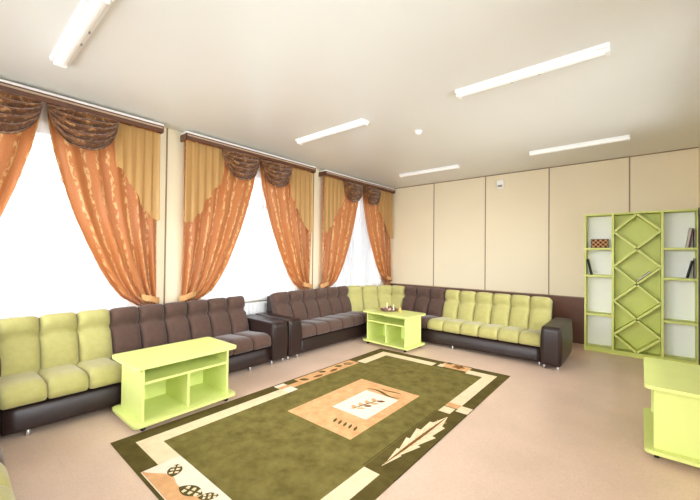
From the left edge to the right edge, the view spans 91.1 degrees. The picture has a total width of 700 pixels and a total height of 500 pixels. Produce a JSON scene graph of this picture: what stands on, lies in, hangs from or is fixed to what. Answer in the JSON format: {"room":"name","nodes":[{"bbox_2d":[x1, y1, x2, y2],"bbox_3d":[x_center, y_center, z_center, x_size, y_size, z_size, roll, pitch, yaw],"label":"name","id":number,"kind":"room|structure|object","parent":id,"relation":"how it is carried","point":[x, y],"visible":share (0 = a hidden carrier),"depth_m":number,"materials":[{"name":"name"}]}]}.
{"room":"lounge","nodes":[
{"label":"lounge","id":0,"kind":"room"},
{"bbox_2d":[156,127,183,304],"bbox_3d":[-2.695,-0.036,4.961,0.400,3.340,0.780,0,-1,40],"label":"wall","id":1,"kind":"structure","parent":0,"point":[174,222],"depth_m":4.85,"materials":[{"name":"paint"}]},
{"bbox_2d":[163,128,167,303],"bbox_3d":[-2.575,-0.037,4.786,0.008,3.340,0.018,0,-1,40],"label":"trim","id":2,"kind":"structure","parent":1,"relation":"attached to","point":[166,128],"depth_m":4.79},
{"bbox_2d":[299,169,322,290],"bbox_3d":[-0.905,0.010,7.080,0.400,3.340,0.850,0,-1,40],"label":"wall","id":3,"kind":"structure","parent":0,"point":[316,234],"depth_m":7.05,"materials":[{"name":"paint"}]},
{"bbox_2d":[312,173,313,288],"bbox_3d":[-0.752,0.010,6.945,0.008,3.340,0.018,0,-1,40],"label":"trim","id":4,"kind":"structure","parent":3,"relation":"attached to","point":[313,173],"depth_m":6.96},
{"bbox_2d":[0,0,699,188],"bbox_3d":[0.416,-1.734,4.104,6.460,0.100,8.870,0,-1,40],"label":"ceiling","id":5,"kind":"structure","parent":0,"point":[264,76],"depth_m":3.31,"materials":[{"name":"paint"}]},
{"bbox_2d":[49,0,113,68],"bbox_3d":[-2.153,-1.700,2.720,1.302,0.058,0.150,0,-1,40],"label":"ceiling light","id":6,"kind":"object","parent":5,"relation":"attached to","point":[88,14],"visible":1,"depth_m":2.64,"materials":[{"name":"white plastic"}]},
{"bbox_2d":[295,118,368,144],"bbox_3d":[-0.291,-1.653,4.863,1.302,0.058,0.150,0,-1,40],"label":"ceiling light","id":7,"kind":"object","parent":5,"relation":"attached to","point":[360,122],"visible":1,"depth_m":4.76,"materials":[{"name":"white plastic"}]},
{"bbox_2d":[399,165,459,177],"bbox_3d":[1.598,-1.605,7.037,1.302,0.058,0.150,0,-1,40],"label":"ceiling light","id":8,"kind":"object","parent":5,"relation":"attached to","point":[451,166],"visible":1,"depth_m":6.95,"materials":[{"name":"white plastic"}]},
{"bbox_2d":[401,167,455,176],"bbox_3d":[1.598,-1.594,7.037,1.240,0.028,0.084,0,-1,40],"label":"diffuser","id":9,"kind":"object","parent":8,"relation":"attached to","point":[440,168],"depth_m":7.00,"materials":[{"name":"white"}]},
{"bbox_2d":[455,42,609,98],"bbox_3d":[1.647,-1.652,3.253,1.302,0.058,0.150,0,-1,40],"label":"ceiling light","id":10,"kind":"object","parent":5,"relation":"attached to","point":[603,49],"visible":1,"depth_m":3.14,"materials":[{"name":"white plastic"}]},
{"bbox_2d":[529,135,629,155],"bbox_3d":[3.515,-1.606,5.340,1.302,0.058,0.150,0,-1,40],"label":"ceiling light","id":11,"kind":"object","parent":5,"relation":"attached to","point":[625,137],"visible":1,"depth_m":5.25,"materials":[{"name":"white plastic"}]},
{"bbox_2d":[0,334,699,499],"bbox_3d":[0.380,1.706,4.061,6.460,0.100,8.870,0,-1,40],"label":"floor","id":12,"kind":"structure","parent":0,"point":[575,431],"depth_m":2.89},
{"bbox_2d":[0,296,287,499],"bbox_3d":[-1.320,1.149,2.755,4.228,0.944,4.123,0,-1,40],"label":"sofa","id":13,"kind":"object","parent":12,"relation":"on","point":[56,367],"visible":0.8,"depth_m":3.58,"materials":[{"name":"brown fabric"}]},
{"bbox_2d":[0,447,5,466],"bbox_3d":[-2.291,1.227,1.821,0.357,0.188,0.647,0,-1,40],"label":"seat cushion","id":14,"kind":"object","parent":13,"relation":"on","point":[2,461],"depth_m":1.99,"materials":[{"name":"fabric"}]},
{"bbox_2d":[0,462,12,491],"bbox_3d":[-2.042,1.227,1.611,0.307,0.188,0.647,0,-1,40],"label":"seat cushion","id":15,"kind":"object","parent":13,"relation":"on","point":[4,477],"depth_m":1.78,"materials":[{"name":"fabric"}]},
{"bbox_2d":[0,485,15,499],"bbox_3d":[-1.813,1.227,1.417,0.307,0.188,0.647,0,-1,40],"label":"seat cushion","id":16,"kind":"object","parent":13,"relation":"on","point":[5,492],"depth_m":1.64,"materials":[{"name":"fabric"}]},
{"bbox_2d":[0,316,39,376],"bbox_3d":[-3.270,0.967,3.385,0.334,0.605,0.315,0,-1,40],"label":"cushion","id":17,"kind":"object","parent":13,"relation":"on","point":[19,336],"depth_m":3.33,"materials":[{"name":"fabric"}]},
{"bbox_2d":[0,371,46,409],"bbox_3d":[-2.994,1.236,3.114,0.647,0.188,0.307,0,-1,40],"label":"seat cushion","id":18,"kind":"object","parent":13,"relation":"on","point":[18,389],"depth_m":2.96,"materials":[{"name":"fabric"}]},
{"bbox_2d":[38,312,78,368],"bbox_3d":[-3.071,0.972,3.620,0.334,0.605,0.315,0,-1,40],"label":"cushion","id":19,"kind":"object","parent":13,"relation":"on","point":[58,333],"depth_m":3.55,"materials":[{"name":"fabric"}]},
{"bbox_2d":[38,364,88,398],"bbox_3d":[-2.801,1.241,3.343,0.647,0.188,0.307,0,-1,40],"label":"seat cushion","id":20,"kind":"object","parent":13,"relation":"on","point":[59,380],"depth_m":3.19,"materials":[{"name":"fabric"}]},
{"bbox_2d":[76,309,112,361],"bbox_3d":[-2.873,0.977,3.855,0.334,0.605,0.315,0,-1,40],"label":"cushion","id":21,"kind":"object","parent":13,"relation":"on","point":[94,328],"depth_m":3.78,"materials":[{"name":"fabric"}]},
{"bbox_2d":[76,357,121,388],"bbox_3d":[-2.607,1.246,3.572,0.647,0.188,0.307,0,-1,40],"label":"seat cushion","id":22,"kind":"object","parent":13,"relation":"on","point":[100,372],"depth_m":3.41,"materials":[{"name":"fabric"}]},
{"bbox_2d":[109,306,141,354],"bbox_3d":[-2.678,0.982,4.086,0.334,0.605,0.302,0,-1,40],"label":"cushion","id":23,"kind":"object","parent":13,"relation":"on","point":[125,323],"depth_m":4.02,"materials":[{"name":"brown fabric"}]},
{"bbox_2d":[137,304,166,348],"bbox_3d":[-2.487,0.987,4.312,0.334,0.605,0.302,0,-1,40],"label":"cushion","id":24,"kind":"object","parent":13,"relation":"on","point":[152,318],"depth_m":4.24,"materials":[{"name":"brown fabric"}]},
{"bbox_2d":[163,302,190,343],"bbox_3d":[-2.297,0.992,4.537,0.334,0.605,0.302,0,-1,40],"label":"cushion","id":25,"kind":"object","parent":13,"relation":"on","point":[176,315],"depth_m":4.47,"materials":[{"name":"brown fabric"}]},
{"bbox_2d":[186,299,211,339],"bbox_3d":[-2.106,0.997,4.763,0.334,0.605,0.302,0,-1,40],"label":"cushion","id":26,"kind":"object","parent":13,"relation":"on","point":[198,312],"depth_m":4.69,"materials":[{"name":"brown fabric"}]},
{"bbox_2d":[207,298,230,337],"bbox_3d":[-1.915,1.001,4.989,0.334,0.605,0.302,0,-1,40],"label":"cushion","id":27,"kind":"object","parent":13,"relation":"on","point":[218,309],"depth_m":4.91,"materials":[{"name":"brown fabric"}]},
{"bbox_2d":[213,334,252,354],"bbox_3d":[-1.631,1.271,4.728,0.647,0.188,0.310,0,-1,40],"label":"seat cushion","id":28,"kind":"object","parent":13,"relation":"on","point":[244,343],"depth_m":4.58,"materials":[{"name":"brown fabric"}]},
{"bbox_2d":[226,296,248,333],"bbox_3d":[-1.725,1.006,5.215,0.334,0.605,0.302,0,-1,40],"label":"cushion","id":29,"kind":"object","parent":13,"relation":"on","point":[238,319],"depth_m":5.13,"materials":[{"name":"brown fabric"}]},
{"bbox_2d":[233,331,270,349],"bbox_3d":[-1.435,1.276,4.959,0.647,0.188,0.310,0,-1,40],"label":"seat cushion","id":30,"kind":"object","parent":13,"relation":"on","point":[261,340],"depth_m":4.80,"materials":[{"name":"brown fabric"}]},
{"bbox_2d":[112,337,235,430],"bbox_3d":[-1.788,1.331,3.556,0.630,0.589,1.010,0,-1,39],"label":"table","id":31,"kind":"object","parent":12,"relation":"on","point":[160,383],"visible":1,"depth_m":3.45,"materials":[{"name":"laminate"}]},
{"bbox_2d":[145,355,225,384],"bbox_3d":[-1.782,1.210,3.554,0.488,0.022,0.808,0,-1,39],"label":"shelf","id":32,"kind":"object","parent":31,"relation":"attached to","point":[160,373],"depth_m":3.50,"materials":[{"name":"laminate"}]},
{"bbox_2d":[111,348,509,499],"bbox_3d":[0.066,1.640,3.713,2.050,0.014,3.962,0,-1,40],"label":"rug","id":33,"kind":"object","parent":12,"relation":"on","point":[349,429],"visible":1,"depth_m":3.03,"materials":[{"name":"carpet"}]},
{"bbox_2d":[363,307,425,351],"bbox_3d":[0.770,1.390,6.080,0.980,0.589,0.586,0,-1,43],"label":"table","id":34,"kind":"object","parent":12,"relation":"on","point":[401,330],"visible":0.96,"depth_m":5.96,"materials":[{"name":"laminate"}]},
{"bbox_2d":[368,317,403,326],"bbox_3d":[0.768,1.270,6.078,0.784,0.022,0.454,0,-1,43],"label":"shelf","id":35,"kind":"object","parent":34,"relation":"attached to","point":[388,321],"depth_m":6.12,"materials":[{"name":"laminate"}]},
{"bbox_2d":[255,285,572,370],"bbox_3d":[0.988,1.210,5.604,4.177,0.944,3.230,0,-1,40],"label":"sofa","id":36,"kind":"object","parent":12,"relation":"on","point":[517,326],"visible":0.88,"depth_m":5.89,"materials":[{"name":"brown fabric"}]},
{"bbox_2d":[270,292,292,316],"bbox_3d":[-1.163,1.021,5.880,0.334,0.605,0.324,0,-1,40],"label":"cushion","id":37,"kind":"object","parent":36,"relation":"on","point":[280,302],"depth_m":5.81,"materials":[{"name":"brown fabric"}]},
{"bbox_2d":[288,290,306,320],"bbox_3d":[-0.958,1.026,6.122,0.334,0.605,0.324,0,-1,40],"label":"cushion","id":38,"kind":"object","parent":36,"relation":"on","point":[296,301],"depth_m":6.05,"materials":[{"name":"brown fabric"}]},
{"bbox_2d":[301,323,315,337],"bbox_3d":[-0.871,1.290,5.628,0.647,0.188,0.324,0,-1,40],"label":"seat cushion","id":39,"kind":"object","parent":36,"relation":"on","point":[308,330],"depth_m":5.44,"materials":[{"name":"brown fabric"}]},
{"bbox_2d":[302,289,319,319],"bbox_3d":[-0.754,1.031,6.364,0.334,0.605,0.324,0,-1,40],"label":"cushion","id":40,"kind":"object","parent":36,"relation":"on","point":[310,301],"depth_m":6.29,"materials":[{"name":"brown fabric"}]},
{"bbox_2d":[301,320,329,334],"bbox_3d":[-0.666,1.296,5.870,0.647,0.188,0.324,0,-1,40],"label":"seat cushion","id":41,"kind":"object","parent":36,"relation":"on","point":[322,327],"depth_m":5.70,"materials":[{"name":"brown fabric"}]},
{"bbox_2d":[314,288,331,316],"bbox_3d":[-0.549,1.037,6.606,0.334,0.605,0.324,0,-1,40],"label":"cushion","id":42,"kind":"object","parent":36,"relation":"on","point":[324,304],"depth_m":6.53,"materials":[{"name":"brown fabric"}]},
{"bbox_2d":[310,317,341,331],"bbox_3d":[-0.462,1.301,6.112,0.647,0.188,0.324,0,-1,40],"label":"seat cushion","id":43,"kind":"object","parent":36,"relation":"on","point":[335,324],"depth_m":5.96,"materials":[{"name":"brown fabric"}]},
{"bbox_2d":[326,287,341,314],"bbox_3d":[-0.345,1.042,6.849,0.334,0.605,0.324,0,-1,40],"label":"cushion","id":44,"kind":"object","parent":36,"relation":"on","point":[334,299],"depth_m":6.77,"materials":[{"name":"brown fabric"}]},
{"bbox_2d":[322,315,353,328],"bbox_3d":[-0.257,1.306,6.354,0.647,0.188,0.324,0,-1,40],"label":"seat cushion","id":45,"kind":"object","parent":36,"relation":"on","point":[347,321],"depth_m":6.21,"materials":[{"name":"brown fabric"}]},
{"bbox_2d":[337,286,351,312],"bbox_3d":[-0.140,1.047,7.091,0.334,0.605,0.324,0,-1,40],"label":"cushion","id":46,"kind":"object","parent":36,"relation":"on","point":[344,295],"depth_m":7.02,"materials":[{"name":"brown fabric"}]},
{"bbox_2d":[335,313,363,325],"bbox_3d":[-0.053,1.311,6.596,0.647,0.188,0.324,0,-1,40],"label":"seat cushion","id":47,"kind":"object","parent":36,"relation":"on","point":[358,318],"depth_m":6.44,"materials":[{"name":"brown fabric"}]},
{"bbox_2d":[347,285,363,310],"bbox_3d":[0.099,1.052,7.236,0.348,0.605,0.334,1,-1,-14],"label":"cushion","id":48,"kind":"object","parent":36,"relation":"on","point":[355,293],"depth_m":7.17,"materials":[{"name":"fabric"}]},
{"bbox_2d":[345,311,366,322],"bbox_3d":[0.152,1.317,6.839,0.647,0.188,0.324,0,-1,40],"label":"seat cushion","id":49,"kind":"object","parent":36,"relation":"on","point":[363,314],"depth_m":6.67,"materials":[{"name":"brown fabric"}]},
{"bbox_2d":[362,285,378,309],"bbox_3d":[0.430,1.056,7.320,0.348,0.605,0.334,1,-1,-14],"label":"cushion","id":50,"kind":"object","parent":36,"relation":"on","point":[370,293],"depth_m":7.26,"materials":[{"name":"fabric"}]},
{"bbox_2d":[377,285,391,306],"bbox_3d":[0.761,1.061,7.405,0.348,0.605,0.334,1,-1,-14],"label":"cushion","id":51,"kind":"object","parent":36,"relation":"on","point":[384,292],"depth_m":7.34,"materials":[{"name":"fabric"}]},
{"bbox_2d":[391,285,404,308],"bbox_3d":[1.010,1.063,7.348,0.347,0.605,0.334,0,-1,40],"label":"cushion","id":52,"kind":"object","parent":36,"relation":"on","point":[397,292],"depth_m":7.26,"materials":[{"name":"fabric"}]},
{"bbox_2d":[401,286,417,310],"bbox_3d":[1.255,1.063,7.141,0.310,0.605,0.334,0,-1,40],"label":"cushion","id":53,"kind":"object","parent":36,"relation":"on","point":[409,297],"depth_m":7.07,"materials":[{"name":"brown fabric"}]},
{"bbox_2d":[414,287,431,314],"bbox_3d":[1.487,1.063,6.945,0.310,0.605,0.334,0,-1,40],"label":"cushion","id":54,"kind":"object","parent":36,"relation":"on","point":[423,296],"depth_m":6.87,"materials":[{"name":"brown fabric"}]},
{"bbox_2d":[421,315,437,327],"bbox_3d":[1.451,1.326,6.465,0.302,0.188,0.647,0,-1,40],"label":"seat cushion","id":55,"kind":"object","parent":36,"relation":"on","point":[425,319],"depth_m":6.21,"materials":[{"name":"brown fabric"}]},
{"bbox_2d":[428,288,445,316],"bbox_3d":[1.718,1.063,6.750,0.310,0.605,0.334,0,-1,40],"label":"cushion","id":56,"kind":"object","parent":36,"relation":"on","point":[436,297],"depth_m":6.67,"materials":[{"name":"brown fabric"}]},
{"bbox_2d":[427,317,453,330],"bbox_3d":[1.680,1.326,6.272,0.311,0.188,0.647,0,-1,40],"label":"seat cushion","id":57,"kind":"object","parent":36,"relation":"on","point":[433,323],"depth_m":6.07,"materials":[{"name":"fabric"}]},
{"bbox_2d":[442,290,460,319],"bbox_3d":[1.949,1.063,6.555,0.307,0.605,0.334,0,-1,40],"label":"cushion","id":58,"kind":"object","parent":36,"relation":"on","point":[451,302],"depth_m":6.48,"materials":[{"name":"fabric"}]},
{"bbox_2d":[443,319,470,333],"bbox_3d":[1.913,1.326,6.075,0.311,0.188,0.647,0,-1,40],"label":"seat cushion","id":59,"kind":"object","parent":36,"relation":"on","point":[450,326],"depth_m":5.88,"materials":[{"name":"fabric"}]},
{"bbox_2d":[457,291,476,321],"bbox_3d":[2.179,1.063,6.361,0.307,0.605,0.334,0,-1,40],"label":"cushion","id":60,"kind":"object","parent":36,"relation":"on","point":[467,300],"depth_m":6.29,"materials":[{"name":"fabric"}]},
{"bbox_2d":[460,321,486,336],"bbox_3d":[2.145,1.326,5.879,0.311,0.188,0.647,0,-1,40],"label":"seat cushion","id":61,"kind":"object","parent":36,"relation":"on","point":[467,328],"depth_m":5.68,"materials":[{"name":"fabric"}]},
{"bbox_2d":[473,292,493,323],"bbox_3d":[2.408,1.063,6.168,0.307,0.605,0.334,0,-1,40],"label":"cushion","id":62,"kind":"object","parent":36,"relation":"on","point":[483,302],"depth_m":6.09,"materials":[{"name":"fabric"}]},
{"bbox_2d":[478,324,506,339],"bbox_3d":[2.377,1.326,5.683,0.311,0.188,0.647,0,-1,40],"label":"seat cushion","id":63,"kind":"object","parent":36,"relation":"on","point":[485,331],"depth_m":5.48,"materials":[{"name":"fabric"}]},
{"bbox_2d":[491,293,511,326],"bbox_3d":[2.637,1.063,5.974,0.307,0.605,0.334,0,-1,40],"label":"cushion","id":64,"kind":"object","parent":36,"relation":"on","point":[501,304],"depth_m":5.90,"materials":[{"name":"fabric"}]},
{"bbox_2d":[498,326,526,342],"bbox_3d":[2.609,1.326,5.487,0.311,0.188,0.647,0,-1,40],"label":"seat cushion","id":65,"kind":"object","parent":36,"relation":"on","point":[506,334],"depth_m":5.29,"materials":[{"name":"fabric"}]},
{"bbox_2d":[509,295,530,329],"bbox_3d":[2.866,1.063,5.780,0.307,0.605,0.334,0,-1,40],"label":"cushion","id":66,"kind":"object","parent":36,"relation":"on","point":[519,305],"depth_m":5.71,"materials":[{"name":"fabric"}]},
{"bbox_2d":[519,329,540,346],"bbox_3d":[2.841,1.326,5.291,0.311,0.188,0.647,0,-1,40],"label":"seat cushion","id":67,"kind":"object","parent":36,"relation":"on","point":[527,337],"depth_m":5.09,"materials":[{"name":"fabric"}]},
{"bbox_2d":[528,296,552,329],"bbox_3d":[3.095,1.063,5.587,0.307,0.605,0.334,0,-1,40],"label":"cushion","id":68,"kind":"object","parent":36,"relation":"on","point":[540,309],"depth_m":5.53,"materials":[{"name":"fabric"}]},
{"bbox_2d":[584,208,697,364],"bbox_3d":[4.672,0.556,5.586,1.400,2.330,0.280,0,-1,40],"label":"bookcase","id":69,"kind":"object","parent":12,"relation":"on","point":[655,315],"visible":0.96,"depth_m":5.57,"materials":[{"name":"laminate"}]},
{"bbox_2d":[591,239,608,247],"bbox_3d":[4.289,-0.111,5.900,0.250,0.154,0.075,0,-1,40],"label":"box","id":70,"kind":"object","parent":69,"relation":"on","point":[595,243],"visible":0.98,"depth_m":5.87,"materials":[{"name":"paint"}]},
{"bbox_2d":[685,228,691,247],"bbox_3d":[5.128,-0.185,5.203,0.064,0.300,0.160,0,-1,40],"label":"book","id":71,"kind":"object","parent":69,"relation":"on","point":[690,229],"visible":1,"depth_m":5.15,"materials":[{"name":"paper"}]},
{"bbox_2d":[686,260,693,277],"bbox_3d":[5.133,0.291,5.189,0.076,0.268,0.160,0,-1,40],"label":"book","id":72,"kind":"object","parent":69,"relation":"on","point":[691,261],"visible":0.98,"depth_m":5.14,"materials":[{"name":"paper"}]},
{"bbox_2d":[688,228,693,247],"bbox_3d":[5.145,-0.180,5.189,0.062,0.290,0.160,0,-1,40],"label":"book","id":73,"kind":"object","parent":69,"relation":"on","point":[692,230],"visible":0.77,"depth_m":5.13,"materials":[{"name":"paper"}]},
{"bbox_2d":[693,258,695,278],"bbox_3d":[5.174,0.275,5.154,0.020,0.300,0.160,0,-1,40],"label":"book","id":74,"kind":"object","parent":69,"relation":"on","point":[694,259],"visible":0.96,"depth_m":5.10,"materials":[{"name":"paper"}]},
{"bbox_2d":[693,229,695,247],"bbox_3d":[5.179,-0.170,5.160,0.022,0.270,0.160,0,-1,40],"label":"book","id":75,"kind":"object","parent":69,"relation":"on","point":[694,231],"visible":0.93,"depth_m":5.10,"materials":[{"name":"paper"}]},
{"bbox_2d":[643,357,699,467],"bbox_3d":[2.904,1.373,2.911,0.630,0.589,1.010,0,-1,40],"label":"table","id":76,"kind":"object","parent":12,"relation":"on","point":[672,421],"visible":1,"depth_m":2.70,"materials":[{"name":"laminate"}]},
{"bbox_2d":[390,148,698,296],"bbox_3d":[3.195,0.058,7.394,6.460,3.340,0.200,0,-1,40],"label":"wall","id":77,"kind":"structure","parent":0,"point":[517,212],"depth_m":7.00,"materials":[{"name":"paint"}]},
{"bbox_2d":[433,184,434,285],"bbox_3d":[2.015,-0.372,8.264,0.018,2.482,0.006,0,-1,40],"label":"trim","id":78,"kind":"structure","parent":77,"relation":"attached to","point":[434,184],"depth_m":8.26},
{"bbox_2d":[484,177,485,289],"bbox_3d":[2.946,-0.373,7.478,0.018,2.482,0.006,0,-1,40],"label":"trim","id":79,"kind":"structure","parent":77,"relation":"attached to","point":[485,177],"depth_m":7.47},
{"bbox_2d":[390,284,583,343],"bbox_3d":[3.228,1.306,7.200,5.760,0.840,0.012,0,-1,40],"label":"wainscoting","id":80,"kind":"structure","parent":77,"relation":"attached to","point":[572,308],"depth_m":6.45,"materials":[{"name":"wood"}]},
{"bbox_2d":[390,283,583,297],"bbox_3d":[3.230,0.877,7.203,5.760,0.018,0.018,0,-1,40],"label":"trim","id":81,"kind":"structure","parent":77,"relation":"attached to","point":[390,283],"depth_m":7.31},
{"bbox_2d":[497,180,503,188],"bbox_3d":[3.182,-1.389,7.270,0.140,0.170,0.058,0,-1,40],"label":"alarm box","id":82,"kind":"object","parent":77,"relation":"attached to","point":[500,184],"visible":1,"depth_m":7.25,"materials":[{"name":"white plastic"}]},
{"bbox_2d":[394,147,698,188],"bbox_3d":[3.258,-1.607,7.236,5.760,0.014,0.014,0,-1,40],"label":"trim","id":83,"kind":"structure","parent":77,"relation":"attached to","point":[694,147],"depth_m":6.52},
{"bbox_2d":[548,168,549,294],"bbox_3d":[3.877,-0.373,6.692,0.018,2.482,0.006,0,-1,40],"label":"trim","id":84,"kind":"structure","parent":77,"relation":"attached to","point":[549,168],"depth_m":6.69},
{"bbox_2d":[629,157,629,211],"bbox_3d":[4.808,-0.373,5.906,0.018,2.482,0.006,0,-1,40],"label":"trim","id":85,"kind":"structure","parent":77,"relation":"attached to","point":[629,157],"depth_m":5.91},
{"bbox_2d":[698,145,699,206],"bbox_3d":[4.986,0.043,4.664,0.200,3.340,1.660,0,-1,40],"label":"wall","id":86,"kind":"structure","parent":0,"point":[699,145],"depth_m":5.29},
{"bbox_2d":[698,207,699,364],"bbox_3d":[4.767,0.545,4.622,0.080,2.330,1.030,0,-1,40],"label":"door","id":87,"kind":"structure","parent":86,"relation":"in","point":[699,207],"depth_m":4.96,"materials":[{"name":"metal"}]},
{"bbox_3d":[-3.563,-1.568,3.933,0.400,0.320,1.960,0,-1,40],"label":"wall","id":88,"kind":"structure","parent":0,"visible":0},
{"bbox_2d":[0,79,163,133],"bbox_3d":[-3.325,-1.639,3.741,0.212,0.118,2.378,0,-1,40],"label":"rail","id":89,"kind":"object","parent":88,"relation":"attached to","point":[43,96],"visible":0.93,"depth_m":3.87,"materials":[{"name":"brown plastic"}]},
{"bbox_2d":[0,116,39,217],"bbox_3d":[-3.750,-0.291,3.264,0.128,2.685,1.176,0,-1,38],"label":"drape","id":90,"kind":"object","parent":89,"relation":"hanging from","point":[15,149],"visible":0.57,"depth_m":3.56,"materials":[{"name":"orange fabric"}]},
{"bbox_2d":[0,90,43,133],"bbox_3d":[-3.463,-1.369,3.385,0.141,0.432,0.681,0,-1,40],"label":"swag","id":91,"kind":"object","parent":89,"relation":"hanging from","point":[18,113],"visible":1,"depth_m":3.48,"materials":[{"name":"brown fabric"}]},
{"bbox_2d":[0,103,139,319],"bbox_3d":[-3.406,-0.421,3.776,0.036,2.415,2.040,0,-1,40],"label":"window","id":92,"kind":"structure","parent":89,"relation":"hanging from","point":[48,265],"depth_m":3.80,"materials":[{"name":"glass"}]},
{"bbox_2d":[46,104,118,150],"bbox_3d":[-3.010,-1.358,3.922,0.141,0.432,0.681,0,-1,40],"label":"swag","id":93,"kind":"object","parent":89,"relation":"hanging from","point":[84,130],"visible":1,"depth_m":3.88,"materials":[{"name":"brown fabric"}]},
{"bbox_2d":[47,103,158,305],"bbox_3d":[-2.959,-0.271,4.201,0.128,2.685,1.186,0,-1,43],"label":"drape","id":94,"kind":"object","parent":89,"relation":"hanging from","point":[120,235],"visible":0.73,"depth_m":4.22,"materials":[{"name":"orange fabric"}]},
{"bbox_2d":[114,123,160,220],"bbox_3d":[-2.716,-0.974,4.393,0.028,1.179,0.534,0,-1,40],"label":"jabot","id":95,"kind":"object","parent":89,"relation":"hanging from","point":[137,150],"visible":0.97,"depth_m":4.43,"materials":[{"name":"fabric"}]},
{"bbox_3d":[-1.795,-1.523,6.026,0.400,0.320,1.960,0,-1,40],"label":"wall","id":96,"kind":"structure","parent":0,"visible":0},
{"bbox_2d":[180,131,315,172],"bbox_3d":[-1.558,-1.594,5.834,0.212,0.118,2.518,0,-1,40],"label":"rail","id":97,"kind":"object","parent":96,"relation":"attached to","point":[185,135],"visible":0.95,"depth_m":5.48,"materials":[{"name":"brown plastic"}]},
{"bbox_2d":[185,140,223,222],"bbox_3d":[-2.138,-0.959,5.078,0.028,1.179,0.592,0,-1,40],"label":"jabot","id":98,"kind":"object","parent":97,"relation":"hanging from","point":[204,172],"visible":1,"depth_m":5.02,"materials":[{"name":"fabric"}]},
{"bbox_2d":[179,139,254,301],"bbox_3d":[-2.005,-0.246,5.331,0.128,2.685,1.245,0,-1,38],"label":"drape","id":99,"kind":"object","parent":97,"relation":"hanging from","point":[209,241],"visible":0.65,"depth_m":5.21,"materials":[{"name":"orange fabric"}]},
{"bbox_2d":[222,149,259,180],"bbox_3d":[-1.695,-1.324,5.478,0.142,0.432,0.681,0,-1,40],"label":"swag","id":100,"kind":"object","parent":97,"relation":"hanging from","point":[242,166],"visible":1,"depth_m":5.43,"materials":[{"name":"brown fabric"}]},
{"bbox_2d":[199,164,298,299],"bbox_3d":[-1.638,-0.376,5.869,0.036,2.415,2.040,0,-1,40],"label":"window","id":101,"kind":"structure","parent":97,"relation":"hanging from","point":[255,268],"depth_m":5.90,"materials":[{"name":"glass"}]},
{"bbox_2d":[261,159,291,187],"bbox_3d":[-1.243,-1.312,6.015,0.140,0.433,0.681,0,-1,40],"label":"swag","id":102,"kind":"object","parent":97,"relation":"hanging from","point":[277,174],"visible":1,"depth_m":5.96,"materials":[{"name":"brown fabric"}]},
{"bbox_2d":[260,158,311,289],"bbox_3d":[-1.169,-0.225,6.321,0.128,2.685,1.256,0,-1,43],"label":"drape","id":103,"kind":"object","parent":97,"relation":"hanging from","point":[292,237],"visible":0.75,"depth_m":6.36,"materials":[{"name":"orange fabric"}]},
{"bbox_2d":[290,168,312,232],"bbox_3d":[-0.926,-0.928,6.514,0.028,1.179,0.606,0,-1,40],"label":"jabot","id":104,"kind":"object","parent":97,"relation":"hanging from","point":[301,182],"visible":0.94,"depth_m":6.56,"materials":[{"name":"fabric"}]},
{"bbox_3d":[0.018,-1.476,8.173,0.400,0.320,1.960,0,-1,40],"label":"wall","id":105,"kind":"structure","parent":0,"visible":0},
{"bbox_2d":[319,170,394,193],"bbox_3d":[0.262,-1.547,7.988,0.212,0.118,2.578,0,-1,40],"label":"rail","id":106,"kind":"object","parent":105,"relation":"attached to","point":[322,172],"visible":0.96,"depth_m":7.63,"materials":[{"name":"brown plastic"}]},
{"bbox_2d":[324,176,343,233],"bbox_3d":[-0.333,-0.913,7.215,0.028,1.179,0.617,0,-1,40],"label":"jabot","id":107,"kind":"object","parent":106,"relation":"hanging from","point":[333,188],"visible":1,"depth_m":7.15,"materials":[{"name":"fabric"}]},
{"bbox_2d":[320,176,359,287],"bbox_3d":[-0.198,-0.200,7.470,0.128,2.685,1.266,0,-1,38],"label":"drape","id":108,"kind":"object","parent":106,"relation":"hanging from","point":[335,242],"visible":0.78,"depth_m":7.34,"materials":[{"name":"orange fabric"}]},
{"bbox_2d":[343,181,362,201],"bbox_3d":[0.120,-1.277,7.623,0.155,0.433,0.681,0,-1,40],"label":"swag","id":109,"kind":"object","parent":106,"relation":"hanging from","point":[354,192],"visible":1,"depth_m":7.55,"materials":[{"name":"brown fabric"}]},
{"bbox_2d":[331,196,381,286],"bbox_3d":[0.175,-0.329,8.015,0.036,2.415,2.040,0,-1,40],"label":"sheer curtain","id":110,"kind":"object","parent":106,"relation":"hanging from","point":[359,268],"visible":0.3,"depth_m":8.08,"materials":[{"name":"fabric"}]},
{"bbox_2d":[363,186,380,205],"bbox_3d":[0.573,-1.265,8.159,0.149,0.433,0.681,0,-1,40],"label":"swag","id":111,"kind":"object","parent":106,"relation":"hanging from","point":[373,195],"visible":1,"depth_m":8.09,"materials":[{"name":"brown fabric"}]},
{"bbox_2d":[362,185,391,284],"bbox_3d":[0.657,-0.178,8.483,0.128,2.685,1.295,0,-1,43],"label":"drape","id":112,"kind":"object","parent":106,"relation":"hanging from","point":[379,238],"visible":0.75,"depth_m":8.53,"materials":[{"name":"orange fabric"}]},
{"bbox_2d":[379,191,392,237],"bbox_3d":[0.900,-0.881,8.675,0.028,1.179,0.646,0,-1,40],"label":"jabot","id":113,"kind":"object","parent":106,"relation":"hanging from","point":[386,200],"visible":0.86,"depth_m":8.76,"materials":[{"name":"fabric"}]},
{"bbox_3d":[-1.890,1.267,6.046,0.230,0.780,1.960,0,-1,40],"label":"wall","id":114,"kind":"structure","parent":0,"visible":0},
{"bbox_2d":[244,300,266,314],"bbox_3d":[-1.685,1.280,5.960,0.183,0.755,1.254,0,-1,40],"label":"radiator","id":115,"kind":"object","parent":114,"relation":"attached to","point":[260,306],"visible":0.17,"depth_m":5.90,"materials":[{"name":"white metal"}]},
{"bbox_2d":[245,297,266,301],"bbox_3d":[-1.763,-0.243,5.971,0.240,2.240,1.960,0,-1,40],"label":"windowsill","id":116,"kind":"structure","parent":114,"relation":"in","point":[256,299],"depth_m":5.94,"materials":[{"name":"white plastic"}]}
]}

